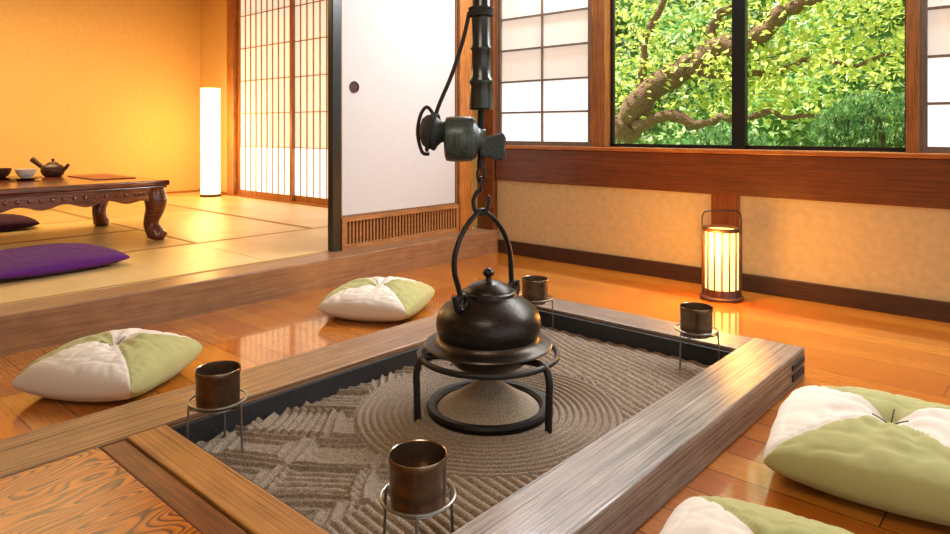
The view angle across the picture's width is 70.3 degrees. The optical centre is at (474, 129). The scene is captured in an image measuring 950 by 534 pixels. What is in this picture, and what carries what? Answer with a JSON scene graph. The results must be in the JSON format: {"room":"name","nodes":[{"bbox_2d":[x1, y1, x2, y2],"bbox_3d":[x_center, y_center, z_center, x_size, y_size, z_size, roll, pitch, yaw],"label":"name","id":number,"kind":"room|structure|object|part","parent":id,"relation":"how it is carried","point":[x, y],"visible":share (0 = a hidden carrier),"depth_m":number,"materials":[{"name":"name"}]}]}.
{"room":"japanese hearth room","nodes":[
{"label":"japanese hearth room","id":0,"kind":"room"},
{"bbox_2d":[0,0,199,191],"bbox_3d":[-5.443,-0.320,5.751,0.100,2.560,6.340,0,0,42],"label":"wall","id":1,"kind":"structure","parent":0,"point":[92,86],"depth_m":7.27,"materials":[{"name":"paint"}]},
{"bbox_2d":[166,189,226,194],"bbox_3d":[-5.130,0.720,5.471,0.740,0.030,6.340,0,0,42],"label":"baseboard","id":2,"kind":"structure","parent":1,"relation":"attached to","point":[225,193],"depth_m":7.88,"materials":[{"name":"orange wood"}]},
{"bbox_2d":[0,228,498,356],"bbox_3d":[-1.999,0.849,2.680,0.190,0.223,6.340,0,0,42],"label":"step","id":3,"kind":"structure","parent":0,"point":[48,322],"depth_m":3.33,"materials":[{"name":"brown wood"}]},
{"bbox_2d":[0,252,949,533],"bbox_3d":[0.304,0.930,0.626,5.980,0.060,6.340,0,0,42],"label":"floor","id":4,"kind":"structure","parent":0,"point":[894,354],"depth_m":2.83,"materials":[{"name":"brown wood"}]},
{"bbox_2d":[12,328,202,401],"bbox_3d":[-1.281,0.816,2.395,0.452,0.168,0.454,0,0,8],"label":"floor cushion","id":5,"kind":"object","parent":4,"relation":"on","point":[113,365],"visible":1,"depth_m":2.23,"materials":[{"name":"white fabric"}]},
{"bbox_2d":[318,276,434,321],"bbox_3d":[-0.474,0.820,3.330,0.466,0.159,0.471,0,0,14],"label":"floor cushion","id":6,"kind":"object","parent":4,"relation":"on","point":[374,299],"visible":1,"depth_m":3.15,"materials":[{"name":"white fabric"}]},
{"bbox_2d":[0,291,804,533],"bbox_3d":[-0.463,0.845,1.568,1.322,0.111,3.524,0,0,42],"label":"hearth","id":7,"kind":"object","parent":4,"relation":"on","point":[631,429],"visible":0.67,"depth_m":1.78,"materials":[{"name":"brown wood"}]},
{"bbox_2d":[186,388,247,453],"bbox_3d":[-0.692,0.799,1.825,0.162,0.149,0.154,0,0,22],"label":"wire stand","id":8,"kind":"object","parent":7,"relation":"on","point":[190,407],"visible":0.66,"depth_m":1.79,"materials":[{"name":"metal"}]},
{"bbox_3d":[-0.741,0.799,1.791,0.055,0.149,0.006,0,0,-38],"label":"leg","id":9,"kind":"part","parent":8,"relation":"part of","materials":[{"name":"metal"}]},
{"bbox_2d":[195,360,240,412],"bbox_3d":[-0.696,0.694,1.826,0.118,0.100,0.118,0,0,42],"label":"metal cup","id":10,"kind":"object","parent":8,"relation":"on","point":[217,383],"visible":0.95,"depth_m":1.78,"materials":[{"name":"brown metal"}]},
{"bbox_3d":[-0.704,0.799,1.883,0.006,0.149,0.055,0,0,-8],"label":"leg","id":11,"kind":"part","parent":8,"relation":"part of","materials":[{"name":"metal"}]},
{"bbox_3d":[-0.643,0.799,1.805,0.055,0.149,0.006,0,0,22],"label":"leg","id":12,"kind":"part","parent":8,"relation":"part of","materials":[{"name":"metal"}]},
{"bbox_2d":[379,480,456,533],"bbox_3d":[-0.111,0.799,1.347,0.162,0.149,0.154,0,0,-33],"label":"wire stand","id":13,"kind":"object","parent":7,"relation":"on","point":[385,489],"visible":0.67,"depth_m":1.32,"materials":[{"name":"metal"}]},
{"bbox_3d":[-0.165,0.799,1.371,0.055,0.149,0.006,0,0,27],"label":"leg","id":14,"kind":"part","parent":13,"relation":"part of","materials":[{"name":"metal"}]},
{"bbox_3d":[-0.111,0.799,1.287,0.006,0.149,0.055,0,0,-3],"label":"leg","id":15,"kind":"part","parent":13,"relation":"part of","materials":[{"name":"metal"}]},
{"bbox_2d":[388,440,446,513],"bbox_3d":[-0.114,0.694,1.345,0.118,0.100,0.118,0,0,42],"label":"metal cup","id":16,"kind":"object","parent":13,"relation":"on","point":[417,468],"visible":0.94,"depth_m":1.30,"materials":[{"name":"brown metal"}]},
{"bbox_3d":[-0.066,0.799,1.376,0.055,0.149,0.006,0,0,-33],"label":"leg","id":17,"kind":"part","parent":13,"relation":"part of","materials":[{"name":"metal"}]},
{"bbox_2d":[427,380,544,435],"bbox_3d":[0.042,0.812,2.090,0.382,0.115,0.382,0,0,42],"label":"ring","id":18,"kind":"object","parent":7,"relation":"on","point":[471,407],"visible":0.88,"depth_m":2.01,"materials":[{"name":"black metal"}]},
{"bbox_2d":[413,342,559,433],"bbox_3d":[0.049,0.772,2.084,0.462,0.201,0.444,0,0,42],"label":"trivet","id":19,"kind":"object","parent":7,"relation":"on","point":[541,366],"visible":0.61,"depth_m":1.94,"materials":[{"name":"black metal"}]},
{"bbox_3d":[-0.130,0.772,2.032,0.117,0.201,0.021,0,0,-19],"label":"leg","id":20,"kind":"part","parent":19,"relation":"part of","materials":[{"name":"metal"}]},
{"bbox_2d":[425,208,551,373],"bbox_3d":[0.042,0.491,2.090,0.394,0.507,0.394,0,0,12],"label":"kettle","id":21,"kind":"object","parent":19,"relation":"on","point":[487,327],"visible":0.97,"depth_m":1.98,"materials":[{"name":"black metal"}]},
{"bbox_3d":[0.039,0.383,2.087,0.019,0.290,0.315,0,0,42],"label":"bail handle","id":22,"kind":"part","parent":21,"relation":"part of","materials":[{"name":"metal"}]},
{"bbox_3d":[0.042,0.448,2.090,0.038,0.041,0.038,0,0,42],"label":"lid knob","id":23,"kind":"part","parent":21,"relation":"part of","materials":[{"name":"metal"}]},
{"bbox_3d":[0.042,0.485,2.090,0.150,0.039,0.150,0,0,42],"label":"lid","id":24,"kind":"part","parent":21,"relation":"part of","materials":[{"name":"metal"}]},
{"bbox_3d":[0.178,0.772,1.971,0.117,0.201,0.022,0,0,42],"label":"leg","id":25,"kind":"part","parent":19,"relation":"part of","materials":[{"name":"metal"}]},
{"bbox_2d":[520,294,553,328],"bbox_3d":[0.265,0.799,2.930,0.162,0.149,0.154,0,0,-8],"label":"wire stand","id":26,"kind":"object","parent":7,"relation":"on","point":[546,301],"visible":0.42,"depth_m":2.91,"materials":[{"name":"metal"}]},
{"bbox_2d":[521,275,548,303],"bbox_3d":[0.261,0.694,2.929,0.118,0.100,0.118,0,0,42],"label":"metal cup","id":27,"kind":"object","parent":26,"relation":"on","point":[534,287],"visible":0.89,"depth_m":2.88,"materials":[{"name":"brown metal"}]},
{"bbox_3d":[0.318,0.799,2.938,0.055,0.149,0.006,0,0,-8],"label":"leg","id":28,"kind":"part","parent":26,"relation":"part of","materials":[{"name":"metal"}]},
{"bbox_2d":[674,323,719,369],"bbox_3d":[0.813,0.799,2.465,0.162,0.149,0.154,0,0,32],"label":"wire stand","id":29,"kind":"object","parent":7,"relation":"on","point":[676,325],"visible":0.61,"depth_m":2.43,"materials":[{"name":"metal"}]},
{"bbox_3d":[0.759,0.799,2.439,0.055,0.149,0.006,0,0,-28],"label":"leg","id":30,"kind":"part","parent":29,"relation":"part of","materials":[{"name":"metal"}]},
{"bbox_2d":[680,302,712,337],"bbox_3d":[0.810,0.694,2.467,0.118,0.100,0.118,0,0,42],"label":"metal cup","id":31,"kind":"object","parent":29,"relation":"on","point":[695,317],"visible":0.91,"depth_m":2.42,"materials":[{"name":"brown metal"}]},
{"bbox_3d":[0.859,0.799,2.436,0.055,0.149,0.006,0,0,32],"label":"leg","id":32,"kind":"part","parent":29,"relation":"part of","materials":[{"name":"metal"}]},
{"bbox_2d":[700,210,743,302],"bbox_3d":[1.320,0.663,3.606,0.224,0.474,0.224,0,0,42],"label":"lantern","id":33,"kind":"object","parent":4,"relation":"on","point":[719,243],"visible":1,"depth_m":3.53,"materials":[{"name":"white paper"}]},
{"bbox_3d":[1.320,0.689,3.606,0.168,0.310,0.168,0,0,42],"label":"lamp shade","id":34,"kind":"part","parent":33,"relation":"part of","materials":[{"name":"paper"}]},
{"bbox_3d":[1.320,0.513,3.606,0.217,0.174,0.007,0,0,0],"label":"handle","id":35,"kind":"part","parent":33,"relation":"part of","materials":[{"name":"brown wood"}]},
{"bbox_2d":[660,496,853,533],"bbox_3d":[0.550,0.827,1.218,0.466,0.145,0.470,0,0,32],"label":"floor cushion","id":36,"kind":"object","parent":4,"relation":"on","point":[699,514],"visible":1,"depth_m":1.33,"materials":[{"name":"white fabric"}]},
{"bbox_2d":[764,385,949,525],"bbox_3d":[1.087,0.816,1.764,0.568,0.169,0.562,0,0,34],"label":"floor cushion","id":37,"kind":"object","parent":4,"relation":"on","point":[885,451],"visible":1,"depth_m":1.64,"materials":[{"name":"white fabric"}]},
{"bbox_2d":[200,0,949,301],"bbox_3d":[0.677,-0.320,4.621,10.740,2.560,0.120,0,0,42],"label":"wall","id":38,"kind":"structure","parent":0,"point":[898,250],"depth_m":3.80,"materials":[{"name":"paint"}]},
{"bbox_2d":[227,0,237,195],"bbox_3d":[-2.702,-0.432,7.601,0.150,2.335,0.130,0,0,42],"label":"trim","id":39,"kind":"structure","parent":38,"relation":"attached to","point":[232,5],"depth_m":7.53,"materials":[{"name":"orange wood"}]},
{"bbox_2d":[238,0,293,200],"bbox_3d":[-2.247,-0.399,7.195,1.070,2.243,0.030,0,0,42],"label":"door","id":40,"kind":"structure","parent":38,"relation":"in","point":[265,27],"depth_m":7.15,"materials":[{"name":"paper"}]},
{"bbox_2d":[235,195,327,207],"bbox_3d":[-1.320,0.730,6.378,3.540,0.014,0.115,0,0,42],"label":"trim","id":41,"kind":"structure","parent":38,"relation":"attached to","point":[295,202],"depth_m":6.82,"materials":[{"name":"orange wood"}]},
{"bbox_2d":[294,0,327,204],"bbox_3d":[-1.470,-0.399,6.549,1.070,2.243,0.030,0,0,42],"label":"door","id":42,"kind":"structure","parent":38,"relation":"in","point":[310,16],"depth_m":6.70,"materials":[{"name":"paper"}]},
{"bbox_2d":[328,0,340,251],"bbox_3d":[-0.857,-0.431,4.110,0.050,2.337,0.065,0,0,42],"label":"trim","id":43,"kind":"structure","parent":38,"relation":"attached to","point":[334,6],"depth_m":4.09,"materials":[{"name":"black wood"}]},
{"bbox_2d":[341,204,458,250],"bbox_3d":[-0.497,0.638,4.529,0.090,0.197,1.040,0,0,42],"label":"vent grille","id":44,"kind":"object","parent":38,"relation":"attached to","point":[383,228],"depth_m":4.46,"materials":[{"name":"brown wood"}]},
{"bbox_2d":[457,0,471,231],"bbox_3d":[-0.091,-0.431,4.951,0.075,2.337,0.130,0,0,42],"label":"trim","id":45,"kind":"structure","parent":38,"relation":"attached to","point":[464,169],"depth_m":4.91,"materials":[{"name":"orange wood"}]},
{"bbox_2d":[477,0,496,229],"bbox_3d":[0.091,-0.350,5.030,0.160,2.500,0.050,0,0,42],"label":"trim","id":46,"kind":"structure","parent":38,"relation":"attached to","point":[489,187],"depth_m":4.98,"materials":[{"name":"brown wood"}]},
{"bbox_2d":[498,0,590,146],"bbox_3d":[0.479,-0.595,4.737,0.810,1.410,0.030,0,0,42],"label":"window","id":47,"kind":"structure","parent":38,"relation":"in","point":[544,45],"depth_m":4.73,"materials":[{"name":"paper"}]},
{"bbox_2d":[590,0,609,146],"bbox_3d":[0.846,-0.595,4.457,0.110,1.410,0.140,0,0,42],"label":"trim","id":48,"kind":"structure","parent":38,"relation":"attached to","point":[599,9],"depth_m":4.40,"materials":[{"name":"brown wood"}]},
{"bbox_2d":[495,149,949,208],"bbox_3d":[2.436,0.253,3.033,6.000,0.235,0.150,0,0,42],"label":"trim","id":49,"kind":"structure","parent":38,"relation":"attached to","point":[906,182],"depth_m":3.74,"materials":[{"name":"brown wood"}]},
{"bbox_2d":[498,239,949,322],"bbox_3d":[2.406,0.853,2.984,5.980,0.094,0.022,0,0,42],"label":"baseboard","id":50,"kind":"structure","parent":38,"relation":"attached to","point":[936,310],"depth_m":3.69,"materials":[{"name":"brown wood"}]},
{"bbox_2d":[711,194,739,272],"bbox_3d":[1.434,0.588,3.858,0.161,0.436,0.012,0,0,42],"label":"trim","id":51,"kind":"structure","parent":38,"relation":"attached to","point":[718,202],"depth_m":3.85,"materials":[{"name":"brown wood"}]},
{"bbox_2d":[505,145,949,158],"bbox_3d":[2.429,0.122,3.025,6.000,0.025,0.170,0,0,42],"label":"trim","id":52,"kind":"structure","parent":38,"relation":"attached to","point":[628,149],"depth_m":3.71,"materials":[{"name":"brown wood"}]},
{"bbox_2d":[610,0,905,151],"bbox_3d":[1.520,-0.595,3.880,1.665,1.410,0.075,0,0,42],"label":"window","id":53,"kind":"structure","parent":38,"relation":"in","point":[739,7],"depth_m":3.85,"materials":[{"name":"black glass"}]},
{"bbox_2d":[906,0,919,152],"bbox_3d":[2.150,-0.595,3.295,0.055,1.410,0.140,0,0,42],"label":"trim","id":54,"kind":"structure","parent":38,"relation":"attached to","point":[912,6],"depth_m":3.24,"materials":[{"name":"brown wood"}]},
{"bbox_2d":[920,0,949,152],"bbox_3d":[2.603,-0.595,2.844,1.220,1.410,0.030,0,0,42],"label":"window","id":55,"kind":"structure","parent":38,"relation":"in","point":[934,14],"depth_m":3.21,"materials":[{"name":"paper"}]},
{"bbox_3d":[-1.432,-1.640,2.255,10.740,0.080,6.460,0,0,42],"label":"ceiling","id":56,"kind":"structure","parent":0,"visible":0},
{"bbox_2d":[416,0,505,215],"bbox_3d":[-0.043,-0.668,2.064,0.276,1.864,0.140,0,0,0],"label":"hanger","id":57,"kind":"object","parent":56,"relation":"hanging from","point":[462,137],"visible":1,"depth_m":2.04,"materials":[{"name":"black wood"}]},
{"bbox_3d":[-0.130,0.005,2.064,0.080,0.108,0.108,0,0,-3],"label":"block knob","id":58,"kind":"part","parent":57,"relation":"part of","materials":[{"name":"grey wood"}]},
{"bbox_3d":[0.018,0.013,2.064,0.020,0.188,0.020,0,0,42],"label":"iron rod","id":59,"kind":"part","parent":57,"relation":"part of","materials":[{"name":"black metal"}]},
{"bbox_3d":[-3.738,0.868,4.230,4.470,0.185,6.340,0,0,42],"label":"floor","id":60,"kind":"structure","parent":0,"visible":0},
{"bbox_2d":[0,208,89,223],"bbox_3d":[-4.118,0.754,5.819,1.781,0.041,0.891,0,0,42],"label":"mat","id":61,"kind":"object","parent":60,"relation":"on","point":[50,215],"visible":0.4,"depth_m":5.79,"materials":[{"name":"beige wicker"}]},
{"bbox_2d":[0,219,135,243],"bbox_3d":[-3.416,0.754,4.594,0.891,0.041,1.785,0,0,42],"label":"mat","id":62,"kind":"object","parent":60,"relation":"on","point":[43,231],"visible":0.53,"depth_m":4.92,"materials":[{"name":"beige wicker"}]},
{"bbox_2d":[0,214,39,230],"bbox_3d":[-3.636,0.684,4.983,0.598,0.099,0.602,0,0,42],"label":"floor cushion","id":63,"kind":"object","parent":62,"relation":"on","point":[7,221],"visible":1,"depth_m":4.93,"materials":[{"name":"fabric"}]},
{"bbox_2d":[0,230,191,251],"bbox_3d":[-2.748,0.754,3.999,0.891,0.041,1.785,0,0,42],"label":"mat","id":64,"kind":"object","parent":60,"relation":"on","point":[131,240],"visible":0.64,"depth_m":4.44,"materials":[{"name":"beige wicker"}]},
{"bbox_2d":[51,201,197,218],"bbox_3d":[-3.523,0.754,6.486,1.781,0.041,0.891,0,0,42],"label":"mat","id":65,"kind":"object","parent":60,"relation":"on","point":[114,209],"visible":0.29,"depth_m":6.23,"materials":[{"name":"beige wicker"}]},
{"bbox_2d":[0,243,268,305],"bbox_3d":[-2.081,0.754,3.404,0.891,0.041,1.785,0,0,42],"label":"mat","id":66,"kind":"object","parent":60,"relation":"on","point":[154,264],"visible":0.74,"depth_m":3.50,"materials":[{"name":"beige wicker"}]},
{"bbox_2d":[0,243,129,278],"bbox_3d":[-2.317,0.683,3.606,0.670,0.101,0.668,0,0,36],"label":"floor cushion","id":67,"kind":"object","parent":66,"relation":"on","point":[43,259],"visible":1,"depth_m":3.46,"materials":[{"name":"purple fabric"}]},
{"bbox_2d":[109,210,308,242],"bbox_3d":[-2.190,0.754,5.298,1.785,0.041,0.891,0,0,42],"label":"mat","id":68,"kind":"object","parent":60,"relation":"on","point":[192,226],"visible":0.71,"depth_m":5.19,"materials":[{"name":"beige wicker"}]},
{"bbox_2d":[166,191,278,208],"bbox_3d":[-2.928,0.754,7.154,1.781,0.041,0.891,0,0,42],"label":"mat","id":69,"kind":"object","parent":60,"relation":"on","point":[193,200],"visible":0.52,"depth_m":6.93,"materials":[{"name":"beige wicker"}]},
{"bbox_2d":[200,88,220,196],"bbox_3d":[-2.936,0.135,7.481,0.224,1.200,0.224,0,0,42],"label":"floor lamp","id":70,"kind":"object","parent":69,"relation":"on","point":[210,101],"visible":1,"depth_m":7.39,"materials":[{"name":"white paper"}]},
{"bbox_2d":[198,202,327,227],"bbox_3d":[-1.595,0.754,5.965,1.785,0.041,0.891,0,0,42],"label":"mat","id":71,"kind":"object","parent":60,"relation":"on","point":[301,215],"visible":0.62,"depth_m":6.00,"materials":[{"name":"beige wicker"}]},
{"bbox_2d":[195,226,476,261],"bbox_3d":[-0.891,0.754,4.739,0.891,0.041,1.785,0,0,42],"label":"mat","id":72,"kind":"object","parent":60,"relation":"on","point":[270,247],"visible":0.43,"depth_m":4.33,"materials":[{"name":"beige wicker"}]},
{"bbox_3d":[-4.974,0.754,4.187,2.675,0.041,0.891,0,0,42],"label":"mat","id":73,"kind":"object","parent":60,"relation":"on","visible":0},
{"bbox_2d":[0,173,169,239],"bbox_3d":[-3.122,0.538,4.170,1.120,0.407,1.978,0,0,42],"label":"table","id":74,"kind":"object","parent":73,"relation":"on","point":[45,193],"visible":0.97,"depth_m":4.29,"materials":[{"name":"red wood"}]},
{"bbox_2d":[0,176,17,179],"bbox_3d":[-3.219,0.327,4.579,0.194,0.016,0.194,0,0,42],"label":"saucer","id":75,"kind":"object","parent":74,"relation":"on","point":[7,177],"visible":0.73,"depth_m":4.55,"materials":[{"name":"black paint"}]},
{"bbox_2d":[0,168,11,177],"bbox_3d":[-3.219,0.294,4.579,0.124,0.065,0.124,0,0,42],"label":"tea cup","id":76,"kind":"object","parent":75,"relation":"on","point":[4,172],"visible":0.95,"depth_m":4.56,"materials":[{"name":"brown ceramic"}]},
{"bbox_2d":[8,177,42,179],"bbox_3d":[-3.014,0.327,4.523,0.194,0.016,0.194,0,0,42],"label":"saucer","id":77,"kind":"object","parent":74,"relation":"on","point":[14,178],"visible":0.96,"depth_m":4.49,"materials":[{"name":"black paint"}]},
{"bbox_2d":[15,168,36,178],"bbox_3d":[-3.014,0.294,4.523,0.124,0.065,0.124,0,0,42],"label":"tea cup","id":78,"kind":"object","parent":77,"relation":"on","point":[29,172],"visible":0.88,"depth_m":4.48,"materials":[{"name":"white ceramic"}]},
{"bbox_2d":[30,157,69,176],"bbox_3d":[-3.058,0.265,4.862,0.265,0.141,0.156,0,0,23],"label":"teapot","id":79,"kind":"object","parent":74,"relation":"on","point":[51,169],"visible":1,"depth_m":4.82,"materials":[{"name":"brown ceramic"}]},
{"bbox_3d":[-3.148,0.242,4.851,0.110,0.096,0.040,0,0,4],"label":"handle","id":80,"kind":"part","parent":79,"relation":"part of","materials":[{"name":"brown ceramic"}]},
{"bbox_3d":[-3.040,0.226,4.854,0.080,0.043,0.080,0,0,42],"label":"lid","id":81,"kind":"part","parent":79,"relation":"part of","materials":[{"name":"brown ceramic"}]},
{"bbox_3d":[-2.954,0.273,4.850,0.069,0.067,0.036,0,0,9],"label":"spout","id":82,"kind":"part","parent":79,"relation":"part of","materials":[{"name":"brown ceramic"}]},
{"bbox_3d":[-2.875,0.553,5.175,0.150,0.379,0.150,0,0,42],"label":"leg","id":83,"kind":"part","parent":74,"relation":"part of","materials":[{"name":"red wood"}]},
{"bbox_2d":[68,174,135,179],"bbox_3d":[-2.646,0.332,4.771,0.540,0.006,0.260,0,0,42],"label":"mat","id":84,"kind":"object","parent":74,"relation":"on","point":[95,176],"visible":1,"depth_m":4.74,"materials":[{"name":"red paint"}]},
{"bbox_3d":[-2.151,0.553,4.530,0.150,0.379,0.150,0,0,42],"label":"leg","id":85,"kind":"part","parent":74,"relation":"part of","materials":[{"name":"red wood"}]},
{"bbox_3d":[7.145,1.250,11.019,28.000,0.100,18.040,0,0,42],"label":"floor","id":86,"kind":"structure","parent":0,"visible":0},
{"bbox_2d":[677,122,777,145],"bbox_3d":[1.992,0.562,5.398,1.044,1.283,0.754,0,0,42],"label":"pine shrub","id":87,"kind":"object","parent":86,"relation":"on","point":[727,138],"visible":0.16,"depth_m":5.33,"materials":[{"name":"green plant"}]},
{"bbox_2d":[615,0,904,143],"bbox_3d":[2.909,-0.578,6.558,6.478,3.741,3.051,0,0,42],"label":"tree","id":88,"kind":"object","parent":86,"relation":"on","point":[634,117],"visible":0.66,"depth_m":6.37,"materials":[{"name":"green plant"}]},
{"bbox_2d":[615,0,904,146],"bbox_3d":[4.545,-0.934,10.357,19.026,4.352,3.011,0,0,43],"label":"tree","id":89,"kind":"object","parent":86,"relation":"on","point":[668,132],"visible":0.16,"depth_m":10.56,"materials":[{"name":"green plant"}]},
{"bbox_2d":[800,84,904,147],"bbox_3d":[2.802,0.432,4.647,1.084,1.541,0.783,0,0,42],"label":"pine shrub","id":90,"kind":"object","parent":86,"relation":"on","point":[839,116],"visible":0.48,"depth_m":4.62,"materials":[{"name":"green plant"}]},
{"bbox_3d":[-2.096,-1.325,2.766,0.050,0.550,6.340,0,0,42],"label":"wall partition","id":91,"kind":"structure","parent":0,"visible":0},
{"bbox_2d":[341,0,456,217],"bbox_3d":[-0.487,-0.255,4.521,0.035,1.590,1.040,0,0,42],"label":"door","id":92,"kind":"structure","parent":91,"relation":"in","point":[398,57],"depth_m":4.45,"materials":[{"name":"white paper"}]}
]}

